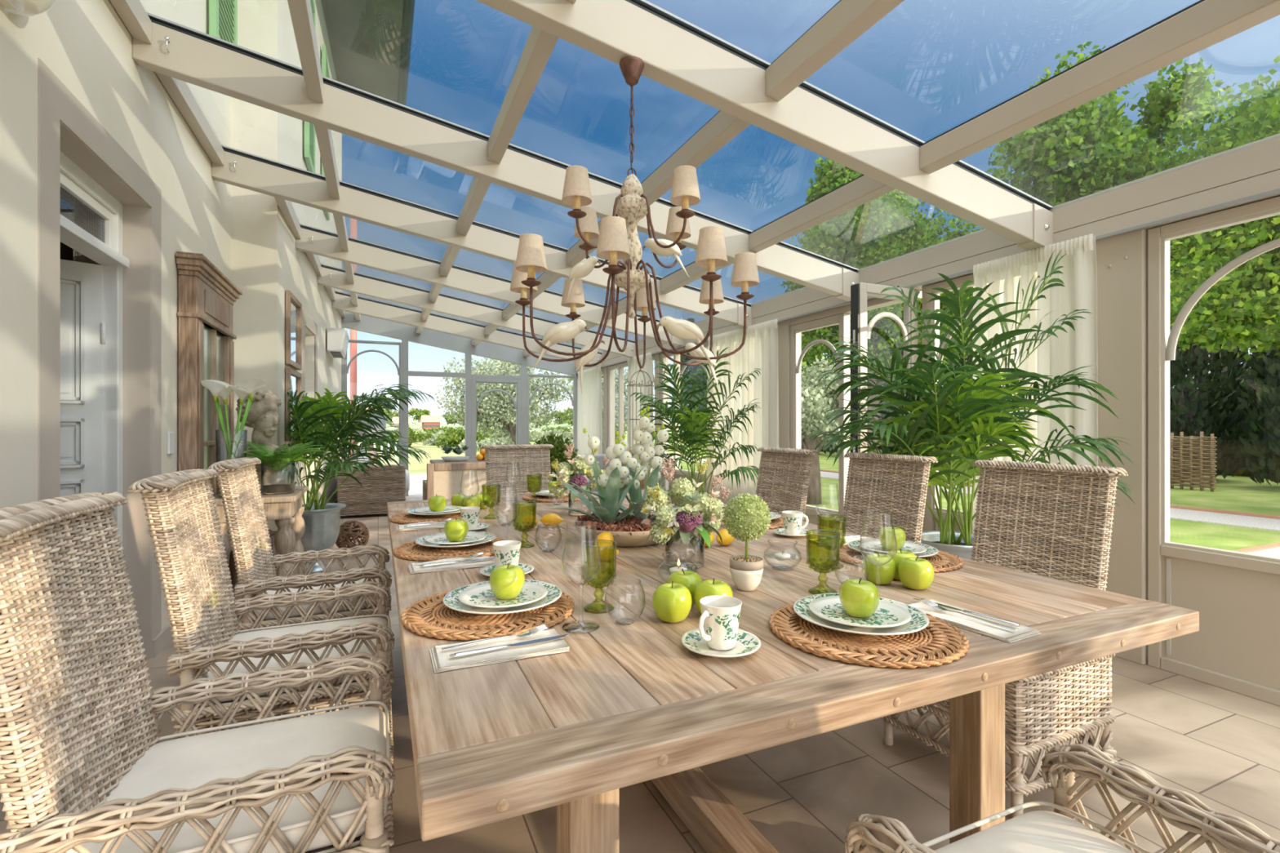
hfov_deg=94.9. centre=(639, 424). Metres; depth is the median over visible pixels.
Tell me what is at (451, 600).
dinner plate
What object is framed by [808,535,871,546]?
napkin
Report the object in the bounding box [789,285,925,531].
trim
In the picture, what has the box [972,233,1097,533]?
curtain
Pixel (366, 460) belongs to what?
cushion
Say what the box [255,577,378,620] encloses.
seat cushion
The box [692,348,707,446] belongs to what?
cypress
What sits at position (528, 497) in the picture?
placemat
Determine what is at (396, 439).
tree
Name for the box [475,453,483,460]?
orange
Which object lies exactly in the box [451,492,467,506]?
apple
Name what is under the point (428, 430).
tree
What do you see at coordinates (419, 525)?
knife
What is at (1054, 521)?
dining chair
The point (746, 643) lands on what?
saucer
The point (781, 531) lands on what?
saucer
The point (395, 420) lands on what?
house
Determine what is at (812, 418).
tree
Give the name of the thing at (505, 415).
tree
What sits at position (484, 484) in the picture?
bowl
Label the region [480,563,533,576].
saucer
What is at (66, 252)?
wall
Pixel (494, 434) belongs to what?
tree
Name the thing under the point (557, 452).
potted shrub
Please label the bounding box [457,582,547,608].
plate
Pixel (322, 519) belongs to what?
potted palm
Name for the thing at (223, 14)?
shutter
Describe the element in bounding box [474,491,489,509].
apple
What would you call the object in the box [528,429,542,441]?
tree
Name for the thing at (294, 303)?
mirror glass
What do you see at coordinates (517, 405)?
window
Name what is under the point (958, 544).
pot
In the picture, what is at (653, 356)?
window
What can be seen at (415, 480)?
patio
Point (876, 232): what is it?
tree
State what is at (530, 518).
lemon
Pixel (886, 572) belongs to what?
apple
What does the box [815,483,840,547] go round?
wine glass
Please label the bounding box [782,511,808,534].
coffee cup
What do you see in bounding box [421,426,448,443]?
tree
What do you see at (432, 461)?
coffee table
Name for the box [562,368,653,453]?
tree
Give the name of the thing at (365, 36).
roof overhang
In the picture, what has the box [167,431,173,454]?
light switch
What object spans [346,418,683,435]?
hills
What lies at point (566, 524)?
bowl
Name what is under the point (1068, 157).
tree
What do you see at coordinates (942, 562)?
placemat
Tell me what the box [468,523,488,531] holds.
saucer
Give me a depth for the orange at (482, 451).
7.24 m
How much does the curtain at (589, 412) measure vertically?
2.128 m
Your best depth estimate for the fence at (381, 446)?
14.38 m
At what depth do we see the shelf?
3.81 m
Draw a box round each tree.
[348,431,409,450]
[381,406,395,424]
[386,411,410,426]
[386,426,426,446]
[396,425,431,442]
[408,407,431,422]
[417,426,438,433]
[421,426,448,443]
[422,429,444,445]
[434,355,573,444]
[435,426,494,448]
[441,411,460,425]
[458,438,496,451]
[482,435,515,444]
[488,429,510,439]
[528,413,551,427]
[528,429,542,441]
[535,428,573,448]
[541,426,568,431]
[551,409,571,424]
[559,407,573,426]
[559,426,603,445]
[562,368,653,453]
[779,172,983,453]
[801,355,867,504]
[802,156,922,416]
[984,40,1224,206]
[1147,55,1279,361]
[1169,242,1257,479]
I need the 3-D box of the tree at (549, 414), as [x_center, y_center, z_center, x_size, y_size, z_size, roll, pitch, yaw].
[-18.306,-0.835,106.604,5.495,2.878,4.678,0,0,-24]
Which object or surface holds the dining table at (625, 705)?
on the floor
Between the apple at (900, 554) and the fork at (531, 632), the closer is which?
the fork at (531, 632)
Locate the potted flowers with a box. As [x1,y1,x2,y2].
[551,406,684,546]
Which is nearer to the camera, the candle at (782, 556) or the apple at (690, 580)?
the apple at (690, 580)
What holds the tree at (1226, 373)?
on the lawn
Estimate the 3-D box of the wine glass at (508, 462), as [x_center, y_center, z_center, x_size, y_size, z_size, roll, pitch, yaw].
[-0.698,0.312,3.236,0.083,0.215,0.083,0,0,-6]
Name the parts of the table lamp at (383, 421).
lamp shade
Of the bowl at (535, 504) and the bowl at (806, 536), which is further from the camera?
the bowl at (535, 504)
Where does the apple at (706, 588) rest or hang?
on the dining table at (625, 705)
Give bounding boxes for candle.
[669,565,687,573]
[774,551,790,560]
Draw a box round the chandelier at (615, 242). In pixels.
[510,56,759,394]
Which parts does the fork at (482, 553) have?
handle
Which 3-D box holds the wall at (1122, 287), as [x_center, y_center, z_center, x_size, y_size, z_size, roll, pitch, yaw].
[1.980,0.107,4.167,0.150,2.145,15.200,0,0,-24]
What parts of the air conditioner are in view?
panel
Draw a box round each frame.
[109,0,1279,366]
[341,311,577,496]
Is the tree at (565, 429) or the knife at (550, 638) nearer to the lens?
the knife at (550, 638)
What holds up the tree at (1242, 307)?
on the lawn
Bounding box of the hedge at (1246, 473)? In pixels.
[821,382,1279,476]
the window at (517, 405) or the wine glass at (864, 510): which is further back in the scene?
the window at (517, 405)
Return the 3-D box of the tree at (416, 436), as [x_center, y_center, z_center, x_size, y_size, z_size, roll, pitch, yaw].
[-13.848,0.916,33.754,2.817,1.621,3.675,0,0,-24]
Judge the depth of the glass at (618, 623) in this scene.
1.23 m
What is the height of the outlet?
0.008 m
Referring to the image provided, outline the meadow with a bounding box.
[346,442,464,474]
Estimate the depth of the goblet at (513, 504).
2.03 m
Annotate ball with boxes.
[335,520,369,548]
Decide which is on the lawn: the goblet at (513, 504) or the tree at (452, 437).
the tree at (452, 437)
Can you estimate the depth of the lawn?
9.23 m
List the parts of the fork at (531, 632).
handle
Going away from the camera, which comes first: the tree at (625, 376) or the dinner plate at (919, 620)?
the dinner plate at (919, 620)
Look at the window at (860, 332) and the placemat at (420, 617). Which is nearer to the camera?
the placemat at (420, 617)
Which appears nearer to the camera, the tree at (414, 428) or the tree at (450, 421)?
the tree at (414, 428)
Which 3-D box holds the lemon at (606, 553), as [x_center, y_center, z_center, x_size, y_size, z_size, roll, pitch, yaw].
[-0.111,0.391,1.818,0.094,0.057,0.057,0,0,14]
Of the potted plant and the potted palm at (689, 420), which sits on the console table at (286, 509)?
the potted plant
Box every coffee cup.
[459,506,479,528]
[492,540,521,567]
[697,595,742,650]
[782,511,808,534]
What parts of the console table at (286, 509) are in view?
carved leg, carved leg, carved leg, carved leg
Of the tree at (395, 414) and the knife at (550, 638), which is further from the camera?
the tree at (395, 414)
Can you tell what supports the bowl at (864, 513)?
on the wine glass at (864, 510)
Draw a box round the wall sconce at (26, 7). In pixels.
[0,0,54,16]
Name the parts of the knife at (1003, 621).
blade, handle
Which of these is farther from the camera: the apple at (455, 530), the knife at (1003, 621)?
the apple at (455, 530)
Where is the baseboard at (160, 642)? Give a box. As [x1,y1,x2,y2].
[0,497,337,819]
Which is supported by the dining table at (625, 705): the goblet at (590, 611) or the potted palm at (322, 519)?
the goblet at (590, 611)
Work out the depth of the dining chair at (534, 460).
4.24 m
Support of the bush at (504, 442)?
on the lawn
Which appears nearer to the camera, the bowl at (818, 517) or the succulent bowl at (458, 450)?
the bowl at (818, 517)
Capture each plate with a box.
[406,505,462,516]
[413,506,459,514]
[414,531,496,549]
[425,532,486,545]
[442,579,561,614]
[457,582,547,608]
[532,489,568,497]
[537,489,553,494]
[768,511,781,519]
[792,593,929,635]
[808,595,911,627]
[848,538,938,557]
[858,539,927,554]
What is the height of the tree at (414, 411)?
3.378 m
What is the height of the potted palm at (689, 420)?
1.926 m
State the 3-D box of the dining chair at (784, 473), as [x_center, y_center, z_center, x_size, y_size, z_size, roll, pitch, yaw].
[0.671,0.662,3.518,0.645,1.036,0.546,0,0,-24]
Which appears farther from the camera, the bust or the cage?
the cage
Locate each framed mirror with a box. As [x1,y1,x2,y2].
[285,289,302,370]
[285,367,302,441]
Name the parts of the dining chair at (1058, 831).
leg, armrest, leg, armrest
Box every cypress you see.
[671,318,700,445]
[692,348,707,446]
[801,330,826,453]
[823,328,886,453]
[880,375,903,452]
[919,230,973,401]
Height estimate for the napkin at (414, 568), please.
0.007 m
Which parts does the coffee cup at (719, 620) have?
handle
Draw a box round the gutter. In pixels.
[397,0,415,105]
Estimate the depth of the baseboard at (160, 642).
3.05 m
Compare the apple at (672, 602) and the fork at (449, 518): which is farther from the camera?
the fork at (449, 518)
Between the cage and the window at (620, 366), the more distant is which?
the window at (620, 366)
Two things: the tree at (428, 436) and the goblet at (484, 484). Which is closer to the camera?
the goblet at (484, 484)
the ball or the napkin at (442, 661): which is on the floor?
the ball
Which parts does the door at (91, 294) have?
moulding, transom frame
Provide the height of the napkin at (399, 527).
0.007 m
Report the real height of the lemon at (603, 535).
0.064 m
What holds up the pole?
on the patio
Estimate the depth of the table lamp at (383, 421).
9.13 m
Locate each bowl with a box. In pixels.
[440,444,470,462]
[481,484,501,506]
[511,501,537,532]
[526,474,542,493]
[560,524,600,585]
[573,520,675,546]
[580,539,617,587]
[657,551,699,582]
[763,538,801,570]
[805,529,840,573]
[815,484,840,520]
[817,513,846,550]
[859,512,897,565]
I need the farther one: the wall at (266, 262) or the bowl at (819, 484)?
the wall at (266, 262)
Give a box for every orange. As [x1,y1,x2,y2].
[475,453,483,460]
[480,448,485,455]
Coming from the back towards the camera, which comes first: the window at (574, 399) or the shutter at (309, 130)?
the window at (574, 399)
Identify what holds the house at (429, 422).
on the hills
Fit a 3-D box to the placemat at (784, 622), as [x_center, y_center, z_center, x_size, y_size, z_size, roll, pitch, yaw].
[0.454,0.413,1.193,0.374,0.012,0.374,0,0,27]
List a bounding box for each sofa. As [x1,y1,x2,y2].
[337,448,409,515]
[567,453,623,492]
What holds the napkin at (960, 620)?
on the dining table at (625, 705)
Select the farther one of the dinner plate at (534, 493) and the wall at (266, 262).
the wall at (266, 262)
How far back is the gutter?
7.95 m
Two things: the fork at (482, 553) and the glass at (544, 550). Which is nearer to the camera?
the fork at (482, 553)
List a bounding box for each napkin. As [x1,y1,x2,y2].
[395,522,445,531]
[408,555,495,573]
[429,628,569,672]
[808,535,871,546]
[909,599,1041,643]
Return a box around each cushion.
[75,706,388,852]
[202,617,390,703]
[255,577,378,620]
[350,451,367,466]
[404,469,409,491]
[934,810,1134,852]
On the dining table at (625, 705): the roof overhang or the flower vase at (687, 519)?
the flower vase at (687, 519)
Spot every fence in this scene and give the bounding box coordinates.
[359,442,396,464]
[1169,431,1217,491]
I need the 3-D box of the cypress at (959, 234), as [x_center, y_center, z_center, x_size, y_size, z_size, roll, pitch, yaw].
[9.552,-2.276,17.713,2.382,7.175,2.486,0,0,-2]
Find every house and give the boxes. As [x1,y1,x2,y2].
[391,417,411,427]
[419,415,442,429]
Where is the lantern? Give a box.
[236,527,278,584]
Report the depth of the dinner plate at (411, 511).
2.61 m
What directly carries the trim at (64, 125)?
attached to the wall at (86, 45)
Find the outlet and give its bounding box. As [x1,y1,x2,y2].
[329,351,343,358]
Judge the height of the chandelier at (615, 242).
1.269 m
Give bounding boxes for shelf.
[231,573,306,600]
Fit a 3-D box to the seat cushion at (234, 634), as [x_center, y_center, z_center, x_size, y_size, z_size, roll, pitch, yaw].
[-1.057,0.718,1.839,0.504,0.081,0.444,0,0,-24]
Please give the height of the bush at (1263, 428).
6.603 m
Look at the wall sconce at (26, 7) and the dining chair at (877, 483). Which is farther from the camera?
the dining chair at (877, 483)
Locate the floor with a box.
[0,494,1279,852]
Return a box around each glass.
[290,299,298,364]
[290,374,298,433]
[459,470,479,498]
[493,485,519,524]
[495,502,516,525]
[505,462,520,502]
[534,523,561,552]
[548,488,565,505]
[560,520,600,631]
[604,577,645,625]
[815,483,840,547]
[833,550,869,583]
[859,510,897,586]
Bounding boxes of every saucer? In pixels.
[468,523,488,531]
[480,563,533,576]
[681,627,760,657]
[772,528,813,537]
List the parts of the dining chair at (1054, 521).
leg, leg, backrest, leg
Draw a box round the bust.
[234,390,282,490]
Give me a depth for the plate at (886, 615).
1.22 m
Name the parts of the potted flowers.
globe flower, globe flower, flower stem, globe flower, globe flower, globe flower, globe flower, globe flower, globe flower, globe flower, globe flower, globe flower, globe flower, globe flower, flower stem, globe flower, globe flower, globe flower, globe flower, globe flower, globe flower, globe flower, globe flower, globe flower, globe flower, globe flower, globe flower, globe flower, globe flower, globe flower, globe flower, flower stem, globe flower, globe flower, globe flower, globe flower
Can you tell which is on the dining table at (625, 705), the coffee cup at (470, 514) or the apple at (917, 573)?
the apple at (917, 573)
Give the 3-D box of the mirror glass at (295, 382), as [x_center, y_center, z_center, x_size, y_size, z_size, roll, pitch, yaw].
[-3.128,-0.175,5.295,0.007,0.540,0.530,0,0,-22]
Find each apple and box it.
[427,494,446,511]
[444,517,468,542]
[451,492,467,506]
[462,493,480,506]
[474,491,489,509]
[488,563,524,599]
[547,480,556,493]
[652,580,692,622]
[666,568,702,605]
[693,577,733,614]
[839,577,879,617]
[861,551,896,585]
[878,526,906,551]
[886,548,916,580]
[897,555,934,590]
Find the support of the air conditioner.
attached to the wall at (266, 262)
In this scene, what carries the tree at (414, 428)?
on the meadow
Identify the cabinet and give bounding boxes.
[175,251,242,586]
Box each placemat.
[389,512,461,524]
[393,537,506,561]
[400,589,574,640]
[522,493,587,502]
[720,515,783,528]
[768,602,968,668]
[833,544,964,572]
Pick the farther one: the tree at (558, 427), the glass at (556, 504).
the tree at (558, 427)
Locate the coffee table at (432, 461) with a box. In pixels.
[430,458,485,463]
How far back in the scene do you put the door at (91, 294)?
2.79 m
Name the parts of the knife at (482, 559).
handle, blade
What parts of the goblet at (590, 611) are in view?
stem and foot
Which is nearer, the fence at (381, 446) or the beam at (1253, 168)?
the beam at (1253, 168)
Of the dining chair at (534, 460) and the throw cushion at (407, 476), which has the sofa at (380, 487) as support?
the throw cushion at (407, 476)
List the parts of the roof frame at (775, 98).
roof pane, roof pane, roof pane, roof pane, roof pane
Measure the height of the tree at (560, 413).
3.411 m
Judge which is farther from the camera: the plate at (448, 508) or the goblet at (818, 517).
the plate at (448, 508)
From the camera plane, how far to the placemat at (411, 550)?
1.90 m
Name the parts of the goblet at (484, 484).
stem and foot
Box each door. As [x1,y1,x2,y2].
[60,151,128,552]
[790,313,849,530]
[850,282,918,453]
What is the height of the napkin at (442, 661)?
0.007 m
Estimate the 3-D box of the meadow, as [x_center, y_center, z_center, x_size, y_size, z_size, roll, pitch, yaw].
[-62.483,1.380,46.324,83.580,0.200,104.500,0,0,-24]
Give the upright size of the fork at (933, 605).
0.012 m
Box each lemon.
[521,515,537,528]
[539,513,562,527]
[589,542,618,560]
[594,531,613,545]
[697,532,714,546]
[715,528,734,545]
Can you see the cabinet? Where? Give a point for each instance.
(206, 297)
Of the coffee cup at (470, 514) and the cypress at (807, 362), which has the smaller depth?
the coffee cup at (470, 514)
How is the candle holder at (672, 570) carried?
on the dining table at (625, 705)
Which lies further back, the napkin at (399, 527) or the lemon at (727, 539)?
the napkin at (399, 527)
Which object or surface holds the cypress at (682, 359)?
on the lawn
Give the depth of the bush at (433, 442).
36.66 m
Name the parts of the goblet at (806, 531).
stem and foot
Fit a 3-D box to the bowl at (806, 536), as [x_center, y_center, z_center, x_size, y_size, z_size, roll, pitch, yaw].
[0.458,0.319,1.472,0.084,0.100,0.084,0,0,-35]
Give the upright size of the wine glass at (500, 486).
0.215 m
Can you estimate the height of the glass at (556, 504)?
0.089 m
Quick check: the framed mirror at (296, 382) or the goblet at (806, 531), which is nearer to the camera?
the goblet at (806, 531)
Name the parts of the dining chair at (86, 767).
backrest, armrest, armrest, leg, leg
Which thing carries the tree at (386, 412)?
on the hills
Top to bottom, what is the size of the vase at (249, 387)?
0.699 m
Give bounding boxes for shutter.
[208,0,237,44]
[304,0,315,173]
[321,44,329,220]
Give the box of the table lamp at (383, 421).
[353,413,386,465]
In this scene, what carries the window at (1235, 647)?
in the wall at (1122, 287)
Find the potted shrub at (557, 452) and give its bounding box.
[533,432,577,489]
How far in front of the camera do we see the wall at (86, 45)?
2.31 m
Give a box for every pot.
[729,555,764,591]
[920,530,973,559]
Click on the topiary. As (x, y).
(745, 517)
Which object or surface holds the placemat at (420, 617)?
on the dining table at (625, 705)
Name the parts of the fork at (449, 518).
handle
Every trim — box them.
[37,57,161,659]
[302,308,317,504]
[576,188,1279,373]
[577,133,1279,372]
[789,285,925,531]
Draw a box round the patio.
[408,473,426,495]
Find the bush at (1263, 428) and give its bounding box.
[1237,340,1279,486]
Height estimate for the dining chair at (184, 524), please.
1.036 m
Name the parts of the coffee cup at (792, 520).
handle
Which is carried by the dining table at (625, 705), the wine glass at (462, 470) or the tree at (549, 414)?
the wine glass at (462, 470)
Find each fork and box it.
[400,518,452,525]
[415,551,484,564]
[441,624,549,650]
[822,536,869,540]
[918,598,1015,631]
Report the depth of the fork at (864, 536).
2.09 m
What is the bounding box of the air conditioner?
[326,327,349,358]
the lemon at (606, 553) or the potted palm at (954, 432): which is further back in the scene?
the potted palm at (954, 432)
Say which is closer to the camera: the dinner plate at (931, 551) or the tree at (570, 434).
the dinner plate at (931, 551)
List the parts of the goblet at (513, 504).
stem and foot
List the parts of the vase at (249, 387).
calla flower, calla flower, calla stem, calla stem, calla flower, calla stem, calla stem, calla stem, calla flower, calla stem, calla flower, calla flower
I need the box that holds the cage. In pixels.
[624,363,657,457]
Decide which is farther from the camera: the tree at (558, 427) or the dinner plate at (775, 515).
the tree at (558, 427)
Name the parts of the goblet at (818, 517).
stem and foot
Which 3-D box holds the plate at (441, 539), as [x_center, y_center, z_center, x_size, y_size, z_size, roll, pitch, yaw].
[-0.628,0.391,2.008,0.200,0.016,0.200,0,0,-38]
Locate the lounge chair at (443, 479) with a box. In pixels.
[422,462,486,500]
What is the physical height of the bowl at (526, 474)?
0.100 m
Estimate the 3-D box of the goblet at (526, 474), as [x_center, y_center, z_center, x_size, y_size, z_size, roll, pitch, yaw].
[-0.575,0.344,3.193,0.083,0.150,0.083,0,0,43]
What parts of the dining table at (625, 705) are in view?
leg, leg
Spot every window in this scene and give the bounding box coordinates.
[343,339,401,464]
[471,377,521,458]
[526,373,576,453]
[600,368,603,401]
[607,361,628,447]
[652,355,654,470]
[660,341,708,493]
[777,323,778,359]
[925,274,974,533]
[1147,195,1279,706]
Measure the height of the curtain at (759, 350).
2.128 m
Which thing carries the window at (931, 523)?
in the wall at (1122, 287)
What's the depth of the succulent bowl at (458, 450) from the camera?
7.09 m
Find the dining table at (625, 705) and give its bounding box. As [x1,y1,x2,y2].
[386,488,1199,852]
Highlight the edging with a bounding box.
[668,454,1279,552]
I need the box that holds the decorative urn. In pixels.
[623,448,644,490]
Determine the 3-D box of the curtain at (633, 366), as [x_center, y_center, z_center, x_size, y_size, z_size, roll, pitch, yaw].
[-0.009,0.086,8.272,0.109,2.128,0.798,0,0,-24]
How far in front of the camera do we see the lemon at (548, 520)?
2.39 m
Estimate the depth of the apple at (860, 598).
1.19 m
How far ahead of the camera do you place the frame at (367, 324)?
10.12 m
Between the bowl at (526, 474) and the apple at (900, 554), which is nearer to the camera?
the apple at (900, 554)
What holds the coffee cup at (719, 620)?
on the saucer at (746, 643)
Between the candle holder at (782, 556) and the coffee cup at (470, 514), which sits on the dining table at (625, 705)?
the candle holder at (782, 556)
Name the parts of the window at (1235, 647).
panel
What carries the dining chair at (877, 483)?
on the floor
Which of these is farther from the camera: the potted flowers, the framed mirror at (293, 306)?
the framed mirror at (293, 306)
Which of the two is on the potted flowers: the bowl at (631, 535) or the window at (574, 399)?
the bowl at (631, 535)
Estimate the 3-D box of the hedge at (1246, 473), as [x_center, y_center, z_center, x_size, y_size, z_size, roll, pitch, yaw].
[12.682,-0.030,18.791,1.233,2.620,38.226,0,0,-24]
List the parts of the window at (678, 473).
panel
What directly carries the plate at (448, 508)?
on the dinner plate at (411, 511)
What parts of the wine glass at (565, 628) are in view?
stem and foot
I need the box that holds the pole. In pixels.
[350,217,356,454]
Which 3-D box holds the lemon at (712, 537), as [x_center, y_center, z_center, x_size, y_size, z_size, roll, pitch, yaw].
[0.227,0.389,2.033,0.068,0.059,0.069,0,0,39]
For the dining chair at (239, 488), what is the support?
on the floor
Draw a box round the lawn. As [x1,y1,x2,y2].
[443,435,1279,551]
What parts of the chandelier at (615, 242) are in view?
lamp shade, lamp shade, arm, lamp shade, lamp shade, arm, lamp shade, arm, arm, arm, lamp shade, arm, cord, chain, arm, lamp shade, arm, arm, arm, arm, lamp shade, lamp shade, arm, lamp shade, lamp shade, lamp shade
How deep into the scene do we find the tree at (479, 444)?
27.67 m
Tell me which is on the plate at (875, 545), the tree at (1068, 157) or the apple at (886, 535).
the apple at (886, 535)
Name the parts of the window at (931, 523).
panel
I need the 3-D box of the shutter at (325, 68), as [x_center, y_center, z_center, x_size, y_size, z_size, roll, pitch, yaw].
[-3.935,-3.620,7.361,0.040,1.900,0.650,0,0,-24]
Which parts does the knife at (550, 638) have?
handle, blade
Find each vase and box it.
[200,378,265,497]
[546,442,611,515]
[640,456,732,568]
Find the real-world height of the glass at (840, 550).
0.089 m
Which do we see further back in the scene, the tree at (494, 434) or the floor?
the tree at (494, 434)
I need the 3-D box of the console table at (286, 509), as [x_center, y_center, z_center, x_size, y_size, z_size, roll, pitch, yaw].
[-2.428,0.805,3.757,0.465,0.750,0.680,0,0,-24]
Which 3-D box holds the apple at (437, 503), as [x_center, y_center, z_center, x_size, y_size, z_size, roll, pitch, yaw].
[-0.928,0.356,2.684,0.080,0.079,0.080,0,0,36]
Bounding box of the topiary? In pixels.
[722,493,771,591]
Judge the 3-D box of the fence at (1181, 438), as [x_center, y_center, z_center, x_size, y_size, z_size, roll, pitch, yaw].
[9.811,0.670,12.502,0.099,1.119,3.764,0,0,-24]
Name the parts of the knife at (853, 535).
handle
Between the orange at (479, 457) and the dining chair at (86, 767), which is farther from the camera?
the orange at (479, 457)
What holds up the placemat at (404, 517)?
on the dining table at (625, 705)
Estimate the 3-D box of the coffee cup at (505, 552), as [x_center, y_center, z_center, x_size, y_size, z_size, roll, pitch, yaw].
[-0.368,0.373,1.650,0.079,0.084,0.090,0,0,43]
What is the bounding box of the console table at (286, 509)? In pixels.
[213,485,307,600]
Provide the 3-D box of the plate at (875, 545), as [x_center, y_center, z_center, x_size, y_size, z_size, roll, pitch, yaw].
[0.798,0.391,1.861,0.200,0.016,0.200,0,0,26]
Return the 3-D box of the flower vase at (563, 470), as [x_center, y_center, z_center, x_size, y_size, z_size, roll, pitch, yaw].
[-0.280,0.249,2.752,0.235,0.335,0.310,0,0,36]
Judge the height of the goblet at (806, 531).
0.150 m
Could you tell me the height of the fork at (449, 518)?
0.012 m
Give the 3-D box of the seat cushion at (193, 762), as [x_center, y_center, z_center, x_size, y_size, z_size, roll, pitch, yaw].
[-0.777,0.718,1.170,0.504,0.081,0.444,0,0,-24]
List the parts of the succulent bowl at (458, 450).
dish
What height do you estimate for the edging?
0.200 m
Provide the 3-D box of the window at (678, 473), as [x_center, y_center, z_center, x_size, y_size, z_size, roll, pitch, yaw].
[0.573,0.110,7.274,0.070,2.140,1.340,0,0,-24]
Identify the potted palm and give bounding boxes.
[282,376,435,573]
[626,346,760,499]
[806,247,1135,559]
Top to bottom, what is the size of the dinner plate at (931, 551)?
0.022 m
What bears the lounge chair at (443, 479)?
on the floor
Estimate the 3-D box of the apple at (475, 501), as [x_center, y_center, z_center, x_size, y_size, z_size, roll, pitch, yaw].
[-0.820,0.378,2.861,0.085,0.083,0.085,0,0,-24]
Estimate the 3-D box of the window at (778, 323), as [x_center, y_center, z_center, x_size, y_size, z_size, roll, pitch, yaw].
[1.123,0.110,6.040,0.070,2.140,1.120,0,0,-24]
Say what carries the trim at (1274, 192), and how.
attached to the wall at (1122, 287)
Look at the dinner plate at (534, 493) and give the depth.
3.29 m
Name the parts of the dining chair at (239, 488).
backrest, leg, armrest, armrest, leg, leg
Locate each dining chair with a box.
[0,491,395,852]
[127,468,395,796]
[208,457,391,721]
[480,444,553,497]
[755,447,817,521]
[840,452,937,543]
[844,743,1279,852]
[879,460,1128,818]
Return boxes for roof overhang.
[320,0,403,102]
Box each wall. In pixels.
[0,0,231,630]
[60,189,73,261]
[231,0,342,555]
[603,228,1147,664]
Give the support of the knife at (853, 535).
on the napkin at (847, 541)
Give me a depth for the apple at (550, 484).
3.35 m
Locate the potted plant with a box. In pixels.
[233,437,325,493]
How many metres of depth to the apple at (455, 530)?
1.98 m
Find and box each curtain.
[577,365,602,454]
[626,352,653,488]
[706,318,778,504]
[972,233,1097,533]
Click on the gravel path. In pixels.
(1255, 522)
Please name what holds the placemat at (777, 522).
on the dining table at (625, 705)
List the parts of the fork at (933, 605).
handle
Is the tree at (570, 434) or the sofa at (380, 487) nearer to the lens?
the sofa at (380, 487)
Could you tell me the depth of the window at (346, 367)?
9.63 m
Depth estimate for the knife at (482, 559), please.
1.73 m
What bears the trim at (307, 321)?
attached to the wall at (266, 262)
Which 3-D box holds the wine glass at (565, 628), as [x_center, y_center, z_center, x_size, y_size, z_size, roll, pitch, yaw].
[-0.123,0.312,1.221,0.083,0.215,0.083,0,0,-6]
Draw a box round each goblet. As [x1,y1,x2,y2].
[481,484,501,519]
[511,501,537,547]
[526,474,542,502]
[580,539,617,613]
[805,529,840,595]
[817,513,846,568]
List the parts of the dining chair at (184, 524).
leg, backrest, armrest, armrest, leg, leg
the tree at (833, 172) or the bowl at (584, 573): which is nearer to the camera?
the bowl at (584, 573)
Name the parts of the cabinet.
cornice, old mirror pane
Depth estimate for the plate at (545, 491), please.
3.41 m
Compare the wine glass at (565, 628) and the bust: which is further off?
the bust
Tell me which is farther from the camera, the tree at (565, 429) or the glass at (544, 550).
the tree at (565, 429)
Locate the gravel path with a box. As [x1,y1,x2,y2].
[653,455,1279,557]
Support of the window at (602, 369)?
in the wall at (1122, 287)
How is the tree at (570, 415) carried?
on the hills
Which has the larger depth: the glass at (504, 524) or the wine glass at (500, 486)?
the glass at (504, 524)
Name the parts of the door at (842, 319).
panel, handle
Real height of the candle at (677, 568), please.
0.025 m
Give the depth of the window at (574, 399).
10.84 m
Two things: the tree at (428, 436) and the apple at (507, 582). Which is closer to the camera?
the apple at (507, 582)
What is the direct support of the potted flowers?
on the dining table at (625, 705)
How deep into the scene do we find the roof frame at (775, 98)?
3.04 m
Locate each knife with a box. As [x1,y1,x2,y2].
[404,523,445,527]
[420,557,494,567]
[449,634,569,657]
[813,534,860,541]
[913,598,1019,626]
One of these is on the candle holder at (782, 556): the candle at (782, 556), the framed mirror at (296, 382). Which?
the candle at (782, 556)
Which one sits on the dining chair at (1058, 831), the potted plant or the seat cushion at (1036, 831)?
the seat cushion at (1036, 831)
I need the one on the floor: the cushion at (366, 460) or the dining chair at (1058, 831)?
the dining chair at (1058, 831)
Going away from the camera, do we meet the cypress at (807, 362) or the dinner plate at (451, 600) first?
the dinner plate at (451, 600)
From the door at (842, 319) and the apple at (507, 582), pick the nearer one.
the apple at (507, 582)
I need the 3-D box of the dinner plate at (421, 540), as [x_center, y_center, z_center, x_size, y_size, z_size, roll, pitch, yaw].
[-0.628,0.398,2.008,0.264,0.022,0.264,0,0,-33]

